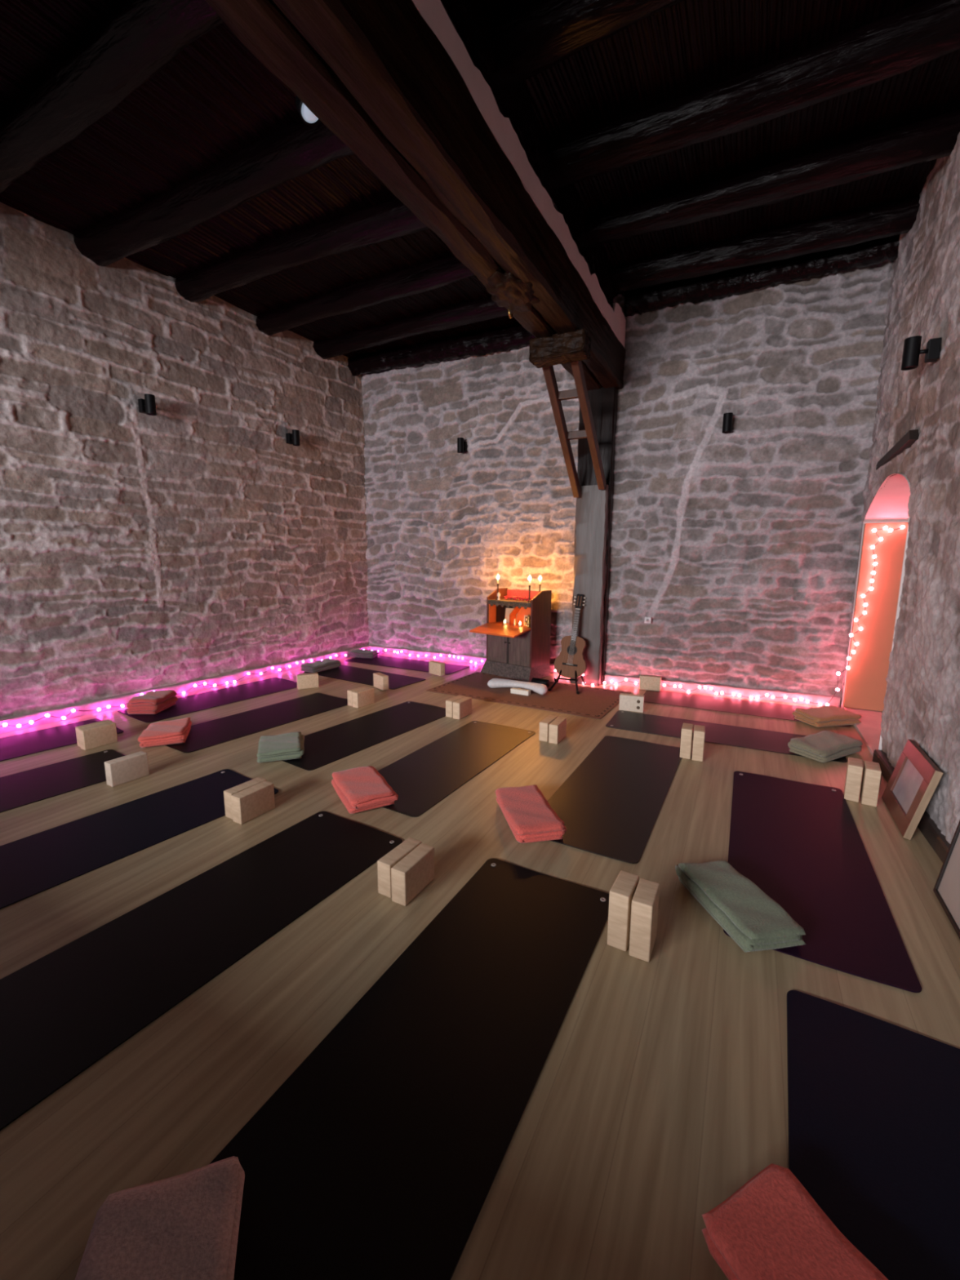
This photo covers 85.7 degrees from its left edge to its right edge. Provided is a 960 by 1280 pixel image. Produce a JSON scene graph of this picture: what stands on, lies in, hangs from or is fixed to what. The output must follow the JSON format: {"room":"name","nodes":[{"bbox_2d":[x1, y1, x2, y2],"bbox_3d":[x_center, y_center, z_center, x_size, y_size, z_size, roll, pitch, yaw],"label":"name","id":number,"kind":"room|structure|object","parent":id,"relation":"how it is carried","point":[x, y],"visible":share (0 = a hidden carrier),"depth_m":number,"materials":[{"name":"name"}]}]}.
{"room":"exercise studio","nodes":[
{"label":"exercise studio","id":0,"kind":"room"},
{"bbox_2d":[0,202,368,718],"bbox_3d":[-3.626,-1.470,4.867,0.818,4.280,7.400,5,10,27],"label":"wall","id":1,"kind":"structure","parent":0,"point":[188,541],"depth_m":5.17,"materials":[{"name":"stone"}]},
{"bbox_2d":[137,393,156,415],"bbox_3d":[-3.196,-2.254,4.974,0.180,0.175,0.086,5,10,27],"label":"wall lamp","id":2,"kind":"object","parent":1,"relation":"attached to","point":[147,406],"visible":1,"depth_m":4.94,"materials":[{"name":"black metal"}]},
{"bbox_2d":[0,644,369,733],"bbox_3d":[-3.542,0.604,4.977,0.091,0.111,7.116,6,11,31],"label":"baseboard","id":3,"kind":"structure","parent":1,"relation":"attached to","point":[117,700],"depth_m":5.21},
{"bbox_2d":[285,429,300,445],"bbox_3d":[-2.313,-2.499,6.410,0.180,0.175,0.086,5,10,27],"label":"wall lamp","id":4,"kind":"object","parent":1,"relation":"attached to","point":[293,438],"visible":1,"depth_m":6.37,"materials":[{"name":"black metal"}]},
{"bbox_2d":[0,653,959,1279],"bbox_3d":[-0.792,0.912,3.724,7.350,0.080,7.450,5,10,27],"label":"floor","id":5,"kind":"structure","parent":0,"point":[660,1091],"depth_m":1.70,"materials":[{"name":"brown wood"}]},
{"bbox_2d":[0,718,124,761],"bbox_3d":[-3.711,0.841,3.802,0.615,0.009,1.720,7,11,35],"label":"yoga mat","id":6,"kind":"object","parent":5,"relation":"on","point":[15,746],"visible":0.69,"depth_m":4.09,"materials":[{"name":"rubber"}]},
{"bbox_2d":[0,749,124,812],"bbox_3d":[-3.039,0.963,3.056,0.615,0.009,1.720,7,11,34],"label":"yoga mat","id":7,"kind":"object","parent":5,"relation":"on","point":[21,788],"visible":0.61,"depth_m":3.38,"materials":[{"name":"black rubber"}]},
{"bbox_2d":[0,702,128,727],"label":"fairy lights","id":8,"kind":"object","parent":5,"relation":"on","point":[46,715],"depth_m":4.56,"materials":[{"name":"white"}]},
{"bbox_2d":[75,719,112,746],"bbox_3d":[-3.014,0.731,4.053,0.074,0.155,0.225,6,11,32],"label":"block","id":9,"kind":"object","parent":5,"relation":"on","point":[77,728],"visible":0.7,"depth_m":3.98,"materials":[{"name":"brown wood"}]},
{"bbox_2d":[78,721,117,750],"bbox_3d":[-2.950,0.740,4.001,0.074,0.155,0.225,5,10,30],"label":"block","id":10,"kind":"object","parent":5,"relation":"on","point":[104,734],"visible":1,"depth_m":3.97,"materials":[{"name":"brown wood"}]},
{"bbox_2d":[104,751,149,786],"bbox_3d":[-2.306,0.841,3.384,0.074,0.155,0.225,6,10,30],"label":"block","id":11,"kind":"object","parent":5,"relation":"on","point":[119,771],"visible":1,"depth_m":3.35,"materials":[{"name":"brown wood"}]},
{"bbox_2d":[0,768,278,909],"bbox_3d":[-1.981,1.025,2.697,0.615,0.009,1.720,6,11,34],"label":"yoga mat","id":12,"kind":"object","parent":5,"relation":"on","point":[35,864],"visible":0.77,"depth_m":2.71,"materials":[{"name":"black rubber"}]},
{"bbox_2d":[177,682,217,694],"label":"fairy lights","id":13,"kind":"object","parent":5,"relation":"on","point":[204,683],"depth_m":5.57,"materials":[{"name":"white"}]},
{"bbox_2d":[0,811,402,1130],"bbox_3d":[-1.097,1.123,2.106,0.615,0.009,1.720,6,11,31],"label":"yoga mat","id":14,"kind":"object","parent":5,"relation":"on","point":[64,1011],"visible":1,"depth_m":1.90,"materials":[{"name":"black rubber"}]},
{"bbox_2d":[117,677,297,722],"bbox_3d":[-2.700,0.591,5.405,0.615,0.009,1.700,6,11,33],"label":"yoga mat","id":15,"kind":"object","parent":5,"relation":"on","point":[205,700],"visible":0.84,"depth_m":5.36,"materials":[{"name":"rubber"}]},
{"bbox_2d":[126,689,177,714],"bbox_3d":[-3.110,0.586,4.918,0.286,0.148,0.384,0,9,-1],"label":"folded blanket","id":16,"kind":"object","parent":15,"relation":"on","point":[152,702],"visible":1,"depth_m":4.78,"materials":[{"name":"fabric"}]},
{"bbox_2d":[223,777,266,819],"bbox_3d":[-1.347,0.909,2.983,0.074,0.155,0.225,6,11,31],"label":"block","id":17,"kind":"object","parent":5,"relation":"on","point":[227,793],"visible":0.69,"depth_m":2.91,"materials":[{"name":"brown wood"}]},
{"bbox_2d":[231,780,275,824],"bbox_3d":[-1.282,0.917,2.931,0.074,0.155,0.225,5,10,29],"label":"block","id":18,"kind":"object","parent":5,"relation":"on","point":[247,804],"visible":1,"depth_m":2.89,"materials":[{"name":"brown wood"}]},
{"bbox_2d":[165,693,347,752],"bbox_3d":[-1.965,0.705,4.707,0.615,0.009,1.700,6,11,33],"label":"yoga mat","id":19,"kind":"object","parent":5,"relation":"on","point":[205,735],"visible":0.88,"depth_m":4.60,"materials":[{"name":"black rubber"}]},
{"bbox_2d":[137,717,191,747],"bbox_3d":[-2.514,0.737,4.153,0.325,0.096,0.444,-3,10,-22],"label":"folded blanket","id":20,"kind":"object","parent":19,"relation":"on","point":[173,731],"visible":1,"depth_m":4.01,"materials":[{"name":"fabric"}]},
{"bbox_2d":[221,659,322,684],"label":"fairy lights","id":21,"kind":"object","parent":5,"relation":"on","point":[279,669],"depth_m":6.37,"materials":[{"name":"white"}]},
{"bbox_2d":[296,672,319,688],"bbox_3d":[-1.930,0.458,5.795,0.225,0.155,0.074,-4,10,-27],"label":"block","id":22,"kind":"object","parent":5,"relation":"on","point":[304,681],"visible":1,"depth_m":5.76,"materials":[{"name":"brown wood"}]},
{"bbox_2d":[346,685,368,706],"bbox_3d":[-1.214,0.560,5.177,0.074,0.155,0.225,7,11,36],"label":"block","id":23,"kind":"object","parent":5,"relation":"on","point":[349,692],"visible":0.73,"depth_m":5.09,"materials":[{"name":"brown wood"}]},
{"bbox_2d":[352,687,374,708],"bbox_3d":[-1.152,0.570,5.119,0.074,0.155,0.225,6,11,34],"label":"block","id":24,"kind":"object","parent":5,"relation":"on","point":[362,697],"visible":1,"depth_m":5.07,"materials":[{"name":"brown wood"}]},
{"bbox_2d":[283,701,445,770],"bbox_3d":[-0.944,0.757,4.407,0.615,0.009,1.700,6,11,33],"label":"yoga mat","id":25,"kind":"object","parent":5,"relation":"on","point":[326,746],"visible":0.78,"depth_m":4.31,"materials":[{"name":"black rubber"}]},
{"bbox_2d":[257,731,304,763],"bbox_3d":[-1.478,0.790,3.852,0.327,0.096,0.404,-3,9,-17],"label":"folded blanket","id":26,"kind":"object","parent":25,"relation":"on","point":[286,746],"visible":1,"depth_m":3.73,"materials":[{"name":"green fabric"}]},
{"bbox_2d":[304,664,426,689],"bbox_3d":[-1.443,0.439,6.391,1.550,0.009,0.580,6,11,33],"label":"yoga mat","id":27,"kind":"object","parent":5,"relation":"on","point":[359,675],"visible":0.77,"depth_m":6.34,"materials":[{"name":"black rubber"}]},
{"bbox_2d":[301,658,341,672],"bbox_3d":[-2.064,0.330,6.723,0.255,0.095,0.504,5,10,29],"label":"folded blanket","id":28,"kind":"object","parent":27,"relation":"on","point":[324,664],"visible":1,"depth_m":6.63,"materials":[{"name":"grey fabric"}]},
{"bbox_2d":[373,672,388,690],"bbox_3d":[-1.103,0.459,5.760,0.074,0.155,0.225,-7,12,-38],"label":"block","id":29,"kind":"object","parent":5,"relation":"on","point":[380,681],"visible":1,"depth_m":5.70,"materials":[{"name":"brown wood"}]},
{"bbox_2d":[377,837,421,897],"bbox_3d":[-0.358,1.018,2.325,0.074,0.155,0.225,6,10,30],"label":"block","id":30,"kind":"object","parent":5,"relation":"on","point":[384,864],"visible":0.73,"depth_m":2.24,"materials":[{"name":"brown wood"}]},
{"bbox_2d":[344,655,469,674],"bbox_3d":[-1.025,0.324,7.123,1.750,0.009,0.560,5,10,29],"label":"yoga mat","id":31,"kind":"object","parent":5,"relation":"on","point":[380,660],"visible":0.84,"depth_m":7.09,"materials":[{"name":"rubber"}]},
{"bbox_2d":[349,648,379,657],"bbox_3d":[-1.693,0.198,7.578,0.384,0.090,0.240,2,9,12],"label":"folded blanket","id":32,"kind":"object","parent":31,"relation":"on","point":[359,653],"visible":1,"depth_m":7.49,"materials":[{"name":"grey fabric"}]},
{"bbox_2d":[209,857,608,1279],"bbox_3d":[-0.090,1.203,1.633,0.615,0.009,1.720,5,10,28],"label":"yoga mat","id":33,"kind":"object","parent":5,"relation":"on","point":[380,1156],"visible":0.95,"depth_m":1.40,"materials":[{"name":"black rubber"}]},
{"bbox_2d":[75,1155,244,1279],"bbox_3d":[-0.615,1.268,0.938,0.300,0.074,0.524,-2,9,-16],"label":"folded blanket","id":34,"kind":"object","parent":33,"relation":"on","point":[185,1226],"visible":1,"depth_m":1.07,"materials":[{"name":"fabric"}]},
{"bbox_2d":[391,843,434,906],"bbox_3d":[-0.292,1.026,2.275,0.074,0.155,0.225,5,10,28],"label":"block","id":35,"kind":"object","parent":5,"relation":"on","point":[412,873],"visible":1,"depth_m":2.22,"materials":[{"name":"brown wood"}]},
{"bbox_2d":[428,660,444,675],"bbox_3d":[-0.538,0.352,6.450,0.074,0.155,0.225,-9,13,-44],"label":"block","id":36,"kind":"object","parent":5,"relation":"on","point":[436,668],"visible":1,"depth_m":6.40,"materials":[{"name":"brown wood"}]},
{"bbox_2d":[393,650,483,664],"label":"fairy lights","id":37,"kind":"object","parent":5,"relation":"on","point":[418,655],"depth_m":7.28,"materials":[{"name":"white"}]},
{"bbox_2d":[445,695,464,717],"bbox_3d":[-0.228,0.619,4.835,0.074,0.155,0.225,6,11,31],"label":"block","id":38,"kind":"object","parent":5,"relation":"on","point":[449,703],"visible":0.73,"depth_m":4.74,"materials":[{"name":"brown wood"}]},
{"bbox_2d":[377,720,535,817],"bbox_3d":[-0.207,0.860,3.780,0.615,0.009,1.680,5,10,29],"label":"yoga mat","id":39,"kind":"object","parent":5,"relation":"on","point":[425,776],"visible":0.88,"depth_m":3.67,"materials":[{"name":"brown rubber"}]},
{"bbox_2d":[331,765,398,813],"bbox_3d":[-0.717,0.903,3.176,0.297,0.090,0.494,-5,10,-28],"label":"folded blanket","id":40,"kind":"object","parent":39,"relation":"on","point":[362,788],"visible":1,"depth_m":3.08,"materials":[{"name":"fabric"}]},
{"bbox_2d":[453,696,471,719],"bbox_3d":[-0.162,0.627,4.784,0.074,0.155,0.225,5,10,29],"label":"block","id":41,"kind":"object","parent":5,"relation":"on","point":[462,708],"visible":1,"depth_m":4.72,"materials":[{"name":"brown wood"}]},
{"bbox_2d":[426,671,631,719],"bbox_3d":[0.528,0.564,5.662,1.960,0.009,1.100,6,10,30],"label":"rug","id":42,"kind":"object","parent":5,"relation":"on","point":[596,703],"visible":0.89,"depth_m":5.46,"materials":[{"name":"brown fabric"}]},
{"bbox_2d":[469,587,551,681],"bbox_3d":[0.351,-0.081,6.329,0.762,1.055,0.730,8,12,41],"label":"secretary desk","id":43,"kind":"object","parent":42,"relation":"on","point":[522,653],"visible":0.99,"depth_m":6.27,"materials":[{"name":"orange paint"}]},
{"bbox_2d":[495,574,499,599],"bbox_3d":[0.224,-0.664,6.480,0.052,0.316,0.052,5,10,27],"label":"candlestick","id":44,"kind":"object","parent":43,"relation":"on","point":[497,576],"visible":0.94,"depth_m":6.47,"materials":[{"name":"metal"}]},
{"bbox_2d":[497,592,500,599],"bbox_3d":[0.234,-0.550,6.449,0.040,0.100,0.039,5,10,27],"label":"glass ornament","id":45,"kind":"object","parent":43,"relation":"on","point":[498,593],"visible":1,"depth_m":6.44,"materials":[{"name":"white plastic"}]},
{"bbox_2d":[492,598,528,602],"bbox_3d":[0.469,-0.472,6.372,0.660,0.025,0.380,8,12,41],"label":"shelf","id":46,"kind":"object","parent":43,"relation":"attached to","point":[502,600],"depth_m":6.34,"materials":[{"name":"brown wood"}]},
{"bbox_2d":[504,608,517,623],"bbox_3d":[0.398,-0.305,6.494,0.200,0.184,0.039,8,12,41],"label":"picture frame","id":47,"kind":"object","parent":43,"relation":"on","point":[508,611],"visible":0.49,"depth_m":6.53,"materials":[{"name":"beige paper"}]},
{"bbox_2d":[523,615,530,626],"bbox_3d":[0.566,-0.234,6.239,0.085,0.125,0.026,8,12,41],"label":"picture frame","id":48,"kind":"object","parent":43,"relation":"on","point":[525,616],"visible":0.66,"depth_m":6.25,"materials":[{"name":"gold metal"}]},
{"bbox_2d":[525,614,530,627],"bbox_3d":[0.575,-0.227,6.113,0.075,0.150,0.059,5,10,27],"label":"figurine","id":49,"kind":"object","parent":43,"relation":"on","point":[528,621],"visible":0.98,"depth_m":6.10,"materials":[{"name":"gold metal"}]},
{"bbox_2d":[527,576,531,602],"bbox_3d":[0.587,-0.606,6.125,0.052,0.316,0.052,5,10,27],"label":"candlestick","id":50,"kind":"object","parent":43,"relation":"on","point":[529,578],"visible":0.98,"depth_m":6.12,"materials":[{"name":"metal"}]},
{"bbox_2d":[538,575,541,592],"bbox_3d":[0.713,-0.613,6.173,0.052,0.316,0.052,5,10,27],"label":"candlestick","id":51,"kind":"object","parent":43,"relation":"on","point":[540,577],"visible":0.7,"depth_m":6.16,"materials":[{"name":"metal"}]},
{"bbox_2d":[487,678,547,694],"bbox_3d":[0.426,0.502,5.685,0.706,0.107,0.241,5,10,28],"label":"bolster cushion","id":52,"kind":"object","parent":42,"relation":"on","point":[541,689],"visible":0.99,"depth_m":5.71,"materials":[{"name":"white fabric"}]},
{"bbox_2d":[510,687,530,695],"bbox_3d":[0.434,0.552,5.543,0.214,0.052,0.064,6,10,30],"label":"box","id":53,"kind":"object","parent":42,"relation":"on","point":[514,691],"visible":1,"depth_m":5.51,"materials":[{"name":"white"}]},
{"bbox_2d":[530,677,550,687],"bbox_3d":[0.687,0.483,5.867,0.206,0.088,0.088,6,11,31],"label":"speaker","id":54,"kind":"object","parent":42,"relation":"on","point":[545,682],"visible":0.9,"depth_m":5.83},
{"bbox_2d":[547,670,585,693],"bbox_3d":[0.979,0.391,5.774,0.347,0.310,0.419,4,10,21],"label":"guitar stand","id":55,"kind":"object","parent":42,"relation":"on","point":[575,679],"visible":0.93,"depth_m":5.75,"materials":[{"name":"black metal"}]},
{"bbox_2d":[554,593,586,678],"bbox_3d":[1.038,-0.040,5.828,0.361,0.950,0.242,4,10,21],"label":"guitar","id":56,"kind":"object","parent":55,"relation":"on","point":[571,659],"visible":1,"depth_m":5.80,"materials":[{"name":"wood"}]},
{"bbox_2d":[538,715,557,742],"bbox_3d":[0.561,0.720,4.224,0.074,0.155,0.225,5,10,29],"label":"block","id":57,"kind":"object","parent":5,"relation":"on","point":[544,723],"visible":0.77,"depth_m":4.13,"materials":[{"name":"brown wood"}]},
{"bbox_2d":[548,716,566,744],"bbox_3d":[0.627,0.728,4.175,0.074,0.155,0.225,5,10,27],"label":"block","id":58,"kind":"object","parent":5,"relation":"on","point":[557,727],"visible":1,"depth_m":4.09,"materials":[{"name":"brown wood"}]},
{"bbox_2d":[569,386,617,685],"bbox_3d":[1.272,-1.111,5.869,0.404,3.260,0.281,5,10,27],"label":"timber post","id":59,"kind":"object","parent":5,"relation":"on","point":[593,507],"visible":0.76,"depth_m":5.75,"materials":[{"name":"grey wood"}]},
{"bbox_2d":[528,328,606,497],"bbox_3d":[0.945,-2.042,4.928,0.484,1.178,1.427,5,10,27],"label":"brace","id":60,"kind":"object","parent":59,"relation":"attached to","point":[572,347],"visible":1,"depth_m":4.69,"materials":[{"name":"brown wood"}]},
{"bbox_2d":[547,735,681,863],"bbox_3d":[0.895,0.930,3.371,0.615,0.009,1.740,5,10,28],"label":"yoga mat","id":61,"kind":"object","parent":5,"relation":"on","point":[610,806],"visible":0.88,"depth_m":3.17,"materials":[{"name":"brown rubber"}]},
{"bbox_2d":[495,785,566,843],"bbox_3d":[0.269,0.954,2.888,0.287,0.089,0.524,-2,9,-11],"label":"folded blanket","id":62,"kind":"object","parent":61,"relation":"on","point":[528,814],"visible":1,"depth_m":2.78,"materials":[{"name":"fabric"}]},
{"bbox_2d":[607,870,639,951],"bbox_3d":[0.552,1.039,1.994,0.074,0.225,0.155,6,10,30],"label":"block","id":63,"kind":"object","parent":5,"relation":"on","point":[621,894],"visible":0.87,"depth_m":1.93,"materials":[{"name":"brown wood"}]},
{"bbox_2d":[618,693,644,712],"bbox_3d":[1.459,0.604,4.978,0.225,0.155,0.076,4,10,21],"label":"block","id":64,"kind":"object","parent":5,"relation":"on","point":[628,702],"visible":1,"depth_m":4.95,"materials":[{"name":"brown wood"}]},
{"bbox_2d":[628,878,659,962],"bbox_3d":[0.618,1.048,1.943,0.074,0.225,0.155,5,10,28],"label":"block","id":65,"kind":"object","parent":5,"relation":"on","point":[645,901],"visible":1,"depth_m":1.88,"materials":[{"name":"brown wood"}]},
{"bbox_2d":[680,722,693,759],"bbox_3d":[1.536,0.749,3.845,0.074,0.225,0.155,5,10,25],"label":"block","id":66,"kind":"object","parent":5,"relation":"on","point":[686,735],"visible":1,"depth_m":3.78,"materials":[{"name":"brown wood"}]},
{"bbox_2d":[692,724,705,761],"bbox_3d":[1.605,0.756,3.801,0.074,0.225,0.155,4,10,23],"label":"block","id":67,"kind":"object","parent":5,"relation":"on","point":[699,731],"visible":1,"depth_m":3.73,"materials":[{"name":"brown wood"}]},
{"bbox_2d":[605,710,847,762],"bbox_3d":[1.988,0.780,4.347,1.750,0.009,0.540,5,10,27],"label":"yoga mat","id":68,"kind":"object","parent":5,"relation":"on","point":[715,733],"visible":0.79,"depth_m":4.37,"materials":[{"name":"brown rubber"}]},
{"bbox_2d":[787,729,862,762],"bbox_3d":[2.606,0.793,3.913,0.524,0.106,0.293,-4,10,-27],"label":"folded blanket","id":69,"kind":"object","parent":68,"relation":"on","point":[825,745],"visible":1,"depth_m":3.83,"materials":[{"name":"fabric"}]},
{"bbox_2d":[643,689,850,727],"bbox_3d":[2.555,0.655,5.147,1.800,0.009,0.560,5,10,27],"label":"yoga mat","id":70,"kind":"object","parent":5,"relation":"on","point":[772,710],"visible":0.69,"depth_m":5.18,"materials":[{"name":"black rubber"}]},
{"bbox_2d":[639,674,661,691],"bbox_3d":[1.889,0.475,5.742,0.225,0.155,0.074,4,10,23],"label":"block","id":71,"kind":"object","parent":70,"relation":"on","point":[650,682],"visible":1,"depth_m":5.71,"materials":[{"name":"brown wood"}]},
{"bbox_2d":[791,705,862,727],"bbox_3d":[3.103,0.680,4.631,0.484,0.106,0.290,-2,9,-11],"label":"folded blanket","id":72,"kind":"object","parent":70,"relation":"on","point":[827,715],"visible":1,"depth_m":4.54,"materials":[{"name":"orange fabric"}]},
{"bbox_2d":[723,771,921,992],"bbox_3d":[1.622,1.048,2.654,0.615,0.009,1.770,5,10,27],"label":"yoga mat","id":73,"kind":"object","parent":5,"relation":"on","point":[801,843],"visible":0.94,"depth_m":2.42,"materials":[{"name":"rubber"}]},
{"bbox_2d":[675,860,805,952],"bbox_3d":[1.054,1.077,2.142,0.268,0.089,0.504,-1,9,-10],"label":"folded blanket","id":74,"kind":"object","parent":73,"relation":"on","point":[755,922],"visible":1,"depth_m":2.06,"materials":[{"name":"green fabric"}]},
{"bbox_2d":[844,756,862,802],"bbox_3d":[2.299,0.857,3.184,0.074,0.225,0.155,7,11,35],"label":"block","id":75,"kind":"object","parent":5,"relation":"on","point":[855,766],"visible":1,"depth_m":3.13,"materials":[{"name":"brown wood"}]},
{"bbox_2d":[844,706,882,755],"bbox_3d":[3.839,0.826,4.106,1.388,0.050,1.426,5,10,27],"label":"threshold","id":76,"kind":"object","parent":5,"relation":"on","point":[869,728],"visible":0.3,"depth_m":4.44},
{"bbox_2d":[860,760,881,807],"bbox_3d":[2.361,0.867,3.128,0.074,0.225,0.155,6,11,33],"label":"block","id":77,"kind":"object","parent":5,"relation":"on","point":[871,777],"visible":1,"depth_m":3.07,"materials":[{"name":"brown wood"}]},
{"bbox_2d":[786,990,959,1279],"bbox_3d":[0.885,1.327,0.879,0.615,0.009,1.720,5,10,29],"label":"yoga mat","id":78,"kind":"object","parent":5,"relation":"on","point":[873,1104],"visible":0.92,"depth_m":1.32,"materials":[{"name":"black rubber"}]},
{"bbox_2d":[702,1163,888,1279],"bbox_3d":[0.690,1.271,0.923,0.275,0.085,0.523,-4,10,-25],"label":"folded blanket","id":79,"kind":"object","parent":78,"relation":"on","point":[771,1228],"visible":1,"depth_m":1.06,"materials":[{"name":"fabric"}]},
{"bbox_2d":[881,738,942,839],"bbox_3d":[2.399,0.818,2.890,0.122,0.396,0.526,5,10,27],"label":"picture frame","id":80,"kind":"object","parent":5,"relation":"on","point":[915,778],"visible":1,"depth_m":2.83,"materials":[{"name":"beige wood"}]},
{"bbox_2d":[892,758,923,813],"bbox_3d":[2.402,0.818,2.893,0.011,0.247,0.367,19,16,24],"label":"picture","id":81,"kind":"object","parent":80,"relation":"attached to","point":[908,781],"depth_m":2.91},
{"bbox_2d":[933,820,959,938],"bbox_3d":[1.902,0.858,1.919,0.117,0.616,0.680,5,10,27],"label":"picture frame","id":82,"kind":"object","parent":5,"relation":"on","point":[946,889],"visible":1,"depth_m":2.19,"materials":[{"name":"wood"}]},
{"bbox_2d":[937,833,959,928],"bbox_3d":[1.902,0.858,1.919,0.008,0.591,0.651,14,14,25],"label":"picture","id":83,"kind":"object","parent":82,"relation":"attached to","point":[948,877],"depth_m":2.18},
{"bbox_2d":[0,0,959,376],"bbox_3d":[-0.842,-3.196,3.048,7.150,0.394,7.350,5,10,27],"label":"ceiling","id":84,"kind":"structure","parent":0,"point":[713,149],"depth_m":3.43,"materials":[{"name":"brown wood"}]},
{"bbox_2d":[295,95,319,125],"bbox_3d":[-0.965,-3.085,2.908,0.148,0.292,0.142,5,10,27],"label":"ceiling spotlight","id":85,"kind":"object","parent":84,"relation":"attached to","point":[307,116],"visible":0.42,"depth_m":2.91,"materials":[{"name":"black metal"}]},
{"bbox_2d":[205,0,626,390],"bbox_3d":[-0.206,-2.682,2.578,0.410,1.030,6.870,5,10,27],"label":"ceiling beam","id":86,"kind":"structure","parent":84,"relation":"attached to","point":[416,90],"depth_m":2.50,"materials":[{"name":"brown wood"}]},
{"bbox_2d":[361,259,893,706],"bbox_3d":[0.711,-1.710,6.496,6.900,4.280,0.681,5,10,27],"label":"wall","id":87,"kind":"structure","parent":0,"point":[740,548],"depth_m":5.51,"materials":[{"name":"stone"}]},
{"bbox_2d":[367,644,557,673],"bbox_3d":[-0.241,0.259,7.234,3.360,0.111,0.086,5,10,27],"label":"string lights","id":88,"kind":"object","parent":87,"relation":"attached to","point":[474,659],"depth_m":7.42},
{"bbox_2d":[457,437,467,453],"bbox_3d":[-0.231,-2.528,6.743,0.086,0.175,0.180,5,10,27],"label":"wall lamp","id":89,"kind":"object","parent":87,"relation":"attached to","point":[462,446],"visible":1,"depth_m":6.67,"materials":[{"name":"black metal"}]},
{"bbox_2d":[644,617,651,623],"bbox_3d":[1.871,-0.222,5.767,0.070,0.070,0.034,5,10,27],"label":"wall socket","id":90,"kind":"object","parent":87,"relation":"attached to","point":[647,620],"visible":1,"depth_m":5.75,"materials":[{"name":"white plastic"}]},
{"bbox_2d":[604,673,840,707],"bbox_3d":[2.517,0.531,5.603,2.303,0.111,0.086,4,10,24],"label":"baseboard","id":91,"kind":"structure","parent":87,"relation":"attached to","point":[686,685],"depth_m":5.49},
{"bbox_2d":[722,412,733,433],"bbox_3d":[2.469,-2.152,5.157,0.086,0.175,0.180,5,10,27],"label":"wall lamp","id":92,"kind":"object","parent":87,"relation":"attached to","point":[727,417],"visible":1,"depth_m":5.08,"materials":[{"name":"black metal"}]},
{"bbox_2d":[554,525,904,705],"bbox_3d":[2.304,-0.280,5.469,3.279,1.746,0.442,5,10,27],"label":"fairy lights","id":93,"kind":"object","parent":87,"relation":"attached to","point":[891,530],"visible":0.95,"depth_m":4.94,"materials":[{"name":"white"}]},
{"bbox_2d":[840,132,959,844],"bbox_3d":[2.323,-0.967,1.879,0.530,4.280,7.500,5,10,27],"label":"wall","id":94,"kind":"structure","parent":0,"point":[922,701],"depth_m":3.25,"materials":[{"name":"stone"}]},
{"bbox_2d":[841,473,911,750],"bbox_3d":[3.443,-0.230,4.148,0.530,2.120,1.430,5,10,27],"label":"doorway reveal","id":95,"kind":"structure","parent":94,"relation":"in","point":[890,504],"depth_m":4.47,"materials":[{"name":"paint"}]},
{"bbox_2d":[843,522,908,711],"bbox_3d":[3.833,-0.180,4.691,0.724,1.737,0.104,5,10,27],"label":"door","id":96,"kind":"structure","parent":95,"relation":"attached to","point":[865,686],"depth_m":4.79,"materials":[{"name":"orange metal"}]},
{"bbox_2d":[875,429,919,470],"bbox_3d":[3.279,-1.447,3.992,0.190,0.120,1.180,5,10,27],"label":"lintel","id":97,"kind":"object","parent":94,"relation":"attached to","point":[909,438],"visible":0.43,"depth_m":3.76,"materials":[{"name":"brown wood"}]},
{"bbox_2d":[872,749,950,862],"bbox_3d":[1.723,1.217,1.344,0.097,0.089,5.412,5,10,26],"label":"baseboard","id":98,"kind":"structure","parent":94,"relation":"attached to","point":[926,825],"depth_m":2.73,"materials":[{"name":"brown wood"}]},
{"bbox_2d":[901,335,942,370],"bbox_3d":[2.784,-1.820,3.270,0.180,0.175,0.086,5,10,27],"label":"wall lamp","id":99,"kind":"object","parent":94,"relation":"attached to","point":[912,345],"visible":1,"depth_m":3.25,"materials":[{"name":"black metal"}]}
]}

